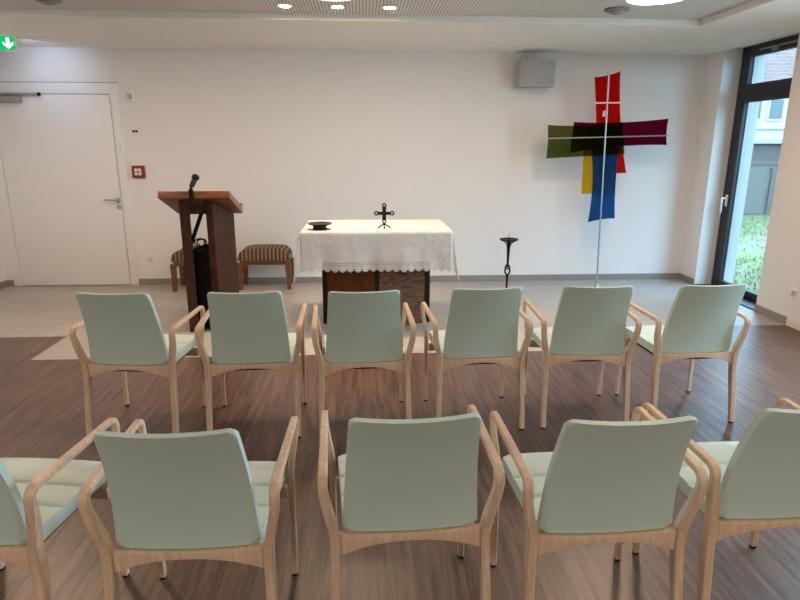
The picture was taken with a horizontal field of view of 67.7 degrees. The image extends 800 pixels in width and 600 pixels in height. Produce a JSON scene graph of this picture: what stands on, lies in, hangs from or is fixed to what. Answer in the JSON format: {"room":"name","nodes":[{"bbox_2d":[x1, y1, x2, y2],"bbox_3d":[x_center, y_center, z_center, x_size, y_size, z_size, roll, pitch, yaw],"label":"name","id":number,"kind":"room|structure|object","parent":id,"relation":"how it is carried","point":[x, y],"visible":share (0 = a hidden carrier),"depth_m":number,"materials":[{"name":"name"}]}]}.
{"room":"house of worship","nodes":[
{"label":"house of worship","id":0,"kind":"room"},
{"bbox_2d":[0,246,5,281],"bbox_3d":[-4.334,-0.323,1.896,0.200,2.960,9.547,-1,15,-3],"label":"wall","id":1,"kind":"structure","parent":0,"point":[2,270],"depth_m":6.77,"materials":[{"name":"paint"}]},
{"bbox_2d":[0,280,7,288],"bbox_3d":[-4.231,1.016,2.247,0.012,0.072,9.535,-1,15,-3],"label":"baseboard","id":2,"kind":"structure","parent":1,"relation":"attached to","point":[3,284],"depth_m":6.78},
{"bbox_2d":[0,47,706,279],"bbox_3d":[-0.411,-1.611,6.850,8.650,2.960,0.200,-1,15,-3],"label":"wall","id":3,"kind":"structure","parent":0,"point":[296,137],"depth_m":6.73,"materials":[{"name":"paint"}]},
{"bbox_2d":[0,81,138,285],"bbox_3d":[-3.732,-1.236,6.594,1.400,2.226,0.085,-1,15,-3],"label":"door","id":4,"kind":"structure","parent":3,"relation":"in","point":[65,195],"depth_m":6.61,"materials":[{"name":"white paint"}]},
{"bbox_2d":[125,91,134,101],"bbox_3d":[-2.907,-2.193,6.421,0.092,0.116,0.034,-1,15,-3],"label":"detector","id":5,"kind":"object","parent":3,"relation":"attached to","point":[130,95],"visible":1,"depth_m":6.41,"materials":[{"name":"white plastic"}]},
{"bbox_2d":[130,128,139,135],"bbox_3d":[-2.899,-1.837,6.523,0.092,0.080,0.018,-1,15,-3],"label":"switch","id":6,"kind":"object","parent":3,"relation":"attached to","point":[134,131],"visible":1,"depth_m":6.52,"materials":[{"name":"paint"}]},
{"bbox_2d":[131,166,145,177],"bbox_3d":[-2.904,-1.423,6.620,0.134,0.134,0.040,-1,15,-3],"label":"switch","id":7,"kind":"object","parent":3,"relation":"attached to","point":[137,171],"visible":1,"depth_m":6.61,"materials":[{"name":"red plastic"}]},
{"bbox_2d":[147,256,154,262],"bbox_3d":[-2.878,-0.469,6.883,0.082,0.082,0.018,-1,15,-3],"label":"wall socket","id":8,"kind":"object","parent":3,"relation":"attached to","point":[150,259],"visible":1,"depth_m":6.88,"materials":[{"name":"white plastic"}]},
{"bbox_2d":[7,273,679,285],"bbox_3d":[-0.543,-0.244,7.091,7.980,0.072,0.012,-1,15,-3],"label":"baseboard","id":9,"kind":"structure","parent":3,"relation":"attached to","point":[445,278],"depth_m":7.18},
{"bbox_2d":[516,52,555,87],"bbox_3d":[1.473,-2.504,6.493,0.380,0.358,0.266,-1,15,-3],"label":"loudspeaker","id":10,"kind":"object","parent":3,"relation":"attached to","point":[530,73],"visible":1,"depth_m":6.38,"materials":[{"name":"white plastic"}]},
{"bbox_2d":[521,60,555,84],"bbox_3d":[1.480,-2.431,6.379,0.356,0.251,0.008,-1,15,-3],"label":"grille","id":11,"kind":"object","parent":10,"relation":"attached to","point":[533,72],"depth_m":6.37,"materials":[{"name":"grey metal"}]},
{"bbox_2d":[0,279,799,599],"bbox_3d":[-0.255,1.028,2.505,7.980,0.060,9.547,-1,15,-3],"label":"floor","id":12,"kind":"structure","parent":0,"point":[42,405],"depth_m":3.60,"materials":[{"name":"brown wood"}]},
{"bbox_2d":[0,418,129,599],"bbox_3d":[-1.313,0.694,1.958,0.569,0.857,0.569,1,15,4],"label":"armchair","id":13,"kind":"object","parent":12,"relation":"on","point":[38,495],"visible":0.77,"depth_m":1.83,"materials":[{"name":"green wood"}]},
{"bbox_2d":[69,292,205,435],"bbox_3d":[-1.474,0.313,3.410,0.569,0.857,0.569,1,15,2],"label":"armchair","id":14,"kind":"object","parent":12,"relation":"on","point":[125,333],"visible":0.88,"depth_m":3.21,"materials":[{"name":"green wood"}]},
{"bbox_2d":[170,245,196,291],"bbox_3d":[-2.242,-0.366,6.745,0.594,0.475,0.360,-1,15,-3],"label":"footstool","id":15,"kind":"object","parent":12,"relation":"on","point":[177,259],"visible":0.29,"depth_m":6.57,"materials":[{"name":"brown wood"}]},
{"bbox_2d":[171,245,196,261],"bbox_3d":[-2.241,-0.528,6.702,0.570,0.140,0.360,-1,15,-3],"label":"cushion","id":16,"kind":"object","parent":15,"relation":"on","point":[177,256],"depth_m":6.52,"materials":[{"name":"fabric"}]},
{"bbox_2d":[78,416,298,599],"bbox_3d":[-0.639,0.700,1.941,0.569,0.857,0.569,-1,15,-3],"label":"armchair","id":17,"kind":"object","parent":12,"relation":"on","point":[192,495],"visible":1,"depth_m":1.74,"materials":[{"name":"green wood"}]},
{"bbox_2d":[158,189,242,332],"bbox_3d":[-1.698,-0.364,5.235,0.574,1.240,0.550,-1,15,-3],"label":"lectern","id":18,"kind":"object","parent":12,"relation":"on","point":[213,269],"depth_m":5.11,"materials":[{"name":"brown wood"}]},
{"bbox_2d":[189,174,198,188],"bbox_3d":[-1.663,-0.957,4.824,0.082,0.124,0.062,-1,15,-3],"label":"microphone","id":19,"kind":"object","parent":18,"relation":"on","point":[195,177],"visible":1,"depth_m":4.80,"materials":[{"name":"black metal"}]},
{"bbox_2d":[191,174,198,180],"bbox_3d":[-1.653,-0.992,4.815,0.062,0.053,0.062,-1,15,-3],"label":"grille","id":20,"kind":"object","parent":19,"relation":"attached to","point":[195,177],"depth_m":4.80,"materials":[{"name":"black metal"}]},
{"bbox_2d":[193,245,208,251],"bbox_3d":[-1.702,-0.452,5.239,0.202,0.017,0.270,-1,15,-3],"label":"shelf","id":21,"kind":"object","parent":18,"relation":"attached to","point":[194,250],"depth_m":5.11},
{"bbox_2d":[194,291,306,437],"bbox_3d":[-0.831,0.308,3.436,0.569,0.857,0.569,-1,15,-5],"label":"armchair","id":22,"kind":"object","parent":12,"relation":"on","point":[249,331],"visible":0.98,"depth_m":3.23,"materials":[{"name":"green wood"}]},
{"bbox_2d":[237,244,293,289],"bbox_3d":[-1.531,-0.385,6.825,0.594,0.475,0.360,-1,15,-3],"label":"footstool","id":23,"kind":"object","parent":12,"relation":"on","point":[256,254],"visible":0.99,"depth_m":6.65,"materials":[{"name":"fabric"}]},
{"bbox_2d":[238,244,292,260],"bbox_3d":[-1.530,-0.547,6.783,0.570,0.140,0.360,-1,15,-3],"label":"cushion","id":24,"kind":"object","parent":23,"relation":"on","point":[256,252],"depth_m":6.62,"materials":[{"name":"fabric"}]},
{"bbox_2d":[311,290,415,432],"bbox_3d":[-0.215,0.303,3.459,0.569,0.857,0.569,-1,15,-6],"label":"armchair","id":25,"kind":"object","parent":12,"relation":"on","point":[365,330],"visible":0.95,"depth_m":3.25,"materials":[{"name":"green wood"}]},
{"bbox_2d":[322,262,429,325],"bbox_3d":[-0.214,-0.227,5.401,1.244,0.898,0.750,-1,15,-3],"label":"altar table","id":26,"kind":"object","parent":12,"relation":"on","point":[414,286],"visible":0.27,"depth_m":5.33,"materials":[{"name":"brown wood"}]},
{"bbox_2d":[292,219,460,288],"bbox_3d":[-0.216,-0.420,5.350,1.421,0.510,0.821,-1,15,-3],"label":"altar cloth","id":27,"kind":"object","parent":26,"relation":"on","point":[360,242],"visible":0.97,"depth_m":4.96,"materials":[{"name":"white fabric"}]},
{"bbox_2d":[307,221,331,229],"bbox_3d":[-0.672,-0.620,4.995,0.210,0.050,0.210,-1,15,-3],"label":"footed bowl","id":28,"kind":"object","parent":27,"relation":"on","point":[320,225],"visible":1,"depth_m":4.96,"materials":[{"name":"black metal"}]},
{"bbox_2d":[374,203,393,228],"bbox_3d":[-0.133,-0.706,5.006,0.153,0.216,0.087,7,16,24],"label":"cross","id":29,"kind":"object","parent":27,"relation":"on","point":[383,213],"visible":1,"depth_m":5.00,"materials":[{"name":"black metal"}]},
{"bbox_2d":[318,405,504,599],"bbox_3d":[0.018,0.679,2.029,0.569,0.857,0.569,-1,15,-5],"label":"armchair","id":30,"kind":"object","parent":12,"relation":"on","point":[398,479],"visible":1,"depth_m":1.82,"materials":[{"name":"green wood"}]},
{"bbox_2d":[421,287,532,429],"bbox_3d":[0.440,0.286,3.531,0.569,0.857,0.569,-1,15,-6],"label":"armchair","id":31,"kind":"object","parent":12,"relation":"on","point":[482,324],"visible":0.98,"depth_m":3.33,"materials":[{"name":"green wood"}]},
{"bbox_2d":[500,238,517,287],"bbox_3d":[1.155,-0.375,6.395,0.260,0.688,0.260,-1,15,-3],"label":"candle stand","id":32,"kind":"object","parent":12,"relation":"on","point":[508,240],"visible":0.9,"depth_m":6.36,"materials":[{"name":"black metal"}]},
{"bbox_2d":[523,285,641,428],"bbox_3d":[1.070,0.275,3.581,0.569,0.857,0.569,0,15,-2],"label":"armchair","id":33,"kind":"object","parent":12,"relation":"on","point":[589,324],"visible":0.9,"depth_m":3.38,"materials":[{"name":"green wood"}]},
{"bbox_2d":[489,407,707,599],"bbox_3d":[0.633,0.683,2.019,0.569,0.857,0.569,-1,15,-4],"label":"armchair","id":34,"kind":"object","parent":12,"relation":"on","point":[615,482],"visible":0.99,"depth_m":1.82,"materials":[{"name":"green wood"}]},
{"bbox_2d":[546,71,668,286],"bbox_3d":[2.234,-1.260,6.519,1.333,2.343,0.340,-1,15,-3],"label":"cross","id":35,"kind":"object","parent":12,"relation":"on","point":[601,144],"visible":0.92,"depth_m":6.42,"materials":[{"name":"multicoloured fabric"}]},
{"bbox_2d":[615,283,750,422],"bbox_3d":[1.706,0.265,3.625,0.569,0.857,0.569,-1,15,-6],"label":"armchair","id":36,"kind":"object","parent":12,"relation":"on","point":[700,321],"visible":0.91,"depth_m":3.43,"materials":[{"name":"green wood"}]},
{"bbox_2d":[632,398,799,599],"bbox_3d":[1.224,0.665,2.095,0.569,0.857,0.569,-1,15,-5],"label":"armchair","id":37,"kind":"object","parent":12,"relation":"on","point":[754,480],"visible":0.8,"depth_m":1.90,"materials":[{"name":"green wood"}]},
{"bbox_2d":[0,0,799,54],"bbox_3d":[-0.248,-1.647,1.804,7.980,0.330,9.547,-1,15,-3],"label":"ceiling","id":38,"kind":"structure","parent":0,"point":[684,27],"depth_m":5.02,"materials":[{"name":"paint"}]},
{"bbox_2d":[0,36,17,50],"bbox_3d":[-3.780,-2.421,5.624,0.310,0.131,0.038,-1,15,-3],"label":"exit sign","id":39,"kind":"object","parent":38,"relation":"hanging from","point":[7,43],"visible":1,"depth_m":5.61,"materials":[{"name":"green plastic"}]},
{"bbox_2d":[35,0,62,5],"bbox_3d":[-2.580,-2.187,4.371,0.190,0.041,0.190,-1,15,-3],"label":"smoke detector","id":40,"kind":"object","parent":38,"relation":"attached to","point":[45,2],"visible":1,"depth_m":4.35,"materials":[{"name":"white plastic"}]},
{"bbox_2d":[277,3,291,7],"bbox_3d":[-0.878,-2.244,4.545,0.116,0.010,0.116,-1,15,-3],"label":"recessed light","id":41,"kind":"object","parent":38,"relation":"in","point":[283,5],"visible":1,"depth_m":4.53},
{"bbox_2d":[330,4,344,8],"bbox_3d":[-0.479,-2.249,4.569,0.116,0.010,0.116,-1,15,-3],"label":"recessed light","id":42,"kind":"object","parent":38,"relation":"in","point":[336,6],"visible":1,"depth_m":4.56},
{"bbox_2d":[382,5,396,8],"bbox_3d":[-0.080,-2.254,4.593,0.116,0.010,0.116,-1,15,-3],"label":"recessed light","id":43,"kind":"object","parent":38,"relation":"in","point":[384,6],"visible":1,"depth_m":4.58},
{"bbox_2d":[604,6,629,14],"bbox_3d":[1.690,-2.246,4.643,0.190,0.041,0.190,-1,15,-3],"label":"smoke detector","id":44,"kind":"object","parent":38,"relation":"attached to","point":[616,10],"visible":1,"depth_m":4.59,"materials":[{"name":"white plastic"}]},
{"bbox_2d":[625,0,681,4],"bbox_3d":[1.817,-2.143,4.212,0.432,0.022,0.432,-1,15,-3],"label":"recessed light","id":45,"kind":"object","parent":38,"relation":"in","point":[634,2],"visible":1,"depth_m":4.33,"materials":[{"name":"white plastic"}]},
{"bbox_2d":[680,31,799,321],"bbox_3d":[3.849,-0.427,2.380,0.235,2.960,9.547,-1,15,-3],"label":"wall","id":46,"kind":"structure","parent":0,"point":[780,272],"depth_m":6.45,"materials":[{"name":"paint"}]},
{"bbox_2d":[679,273,799,330],"bbox_3d":[3.518,0.066,5.952,0.016,0.072,2.835,-1,15,-3],"label":"baseboard","id":47,"kind":"structure","parent":46,"relation":"attached to","point":[766,312],"depth_m":5.66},
{"bbox_2d":[694,34,798,309],"bbox_3d":[3.632,-1.291,6.147,0.270,2.601,1.125,-1,15,-3],"label":"window","id":48,"kind":"structure","parent":46,"relation":"in","point":[748,92],"depth_m":6.41,"materials":[{"name":"grey metal"}]},
{"bbox_2d":[790,288,798,298],"bbox_3d":[3.550,-0.059,5.369,0.018,0.082,0.082,-1,15,-3],"label":"wall socket","id":49,"kind":"object","parent":46,"relation":"attached to","point":[794,292],"visible":1,"depth_m":5.36,"materials":[{"name":"white plastic"}]},
{"bbox_2d":[724,55,766,282],"bbox_3d":[4.083,-0.430,2.393,0.235,2.960,9.547,-1,15,-3],"label":"wall","id":50,"kind":"structure","parent":0,"point":[760,63],"depth_m":6.72,"materials":[{"name":"white paint"}]},
{"label":"outside","id":51,"kind":"structure","parent":0,"visible":0},
{"bbox_2d":[733,213,770,292],"bbox_3d":[21.371,-1.794,13.811,35.660,0.100,65.000,-1,15,-3],"label":"lawn","id":52,"kind":"structure","parent":51,"point":[749,251],"depth_m":9.67,"materials":[{"name":"green plant"}]},
{"bbox_2d":[743,162,778,214],"bbox_3d":[9.833,-2.691,14.409,8.200,1.270,0.120,-1,15,-3],"label":"fence","id":53,"kind":"object","parent":52,"relation":"on","point":[762,175],"visible":0.25,"depth_m":14.32,"materials":[{"name":"grey metal"}]},
{"bbox_2d":[751,48,796,161],"bbox_3d":[12.272,-5.777,19.935,15.000,4.450,8.060,-1,15,-3],"label":"apartment building","id":54,"kind":"structure","parent":52,"relation":"on","point":[771,118],"depth_m":15.92,"materials":[{"name":"paint"}]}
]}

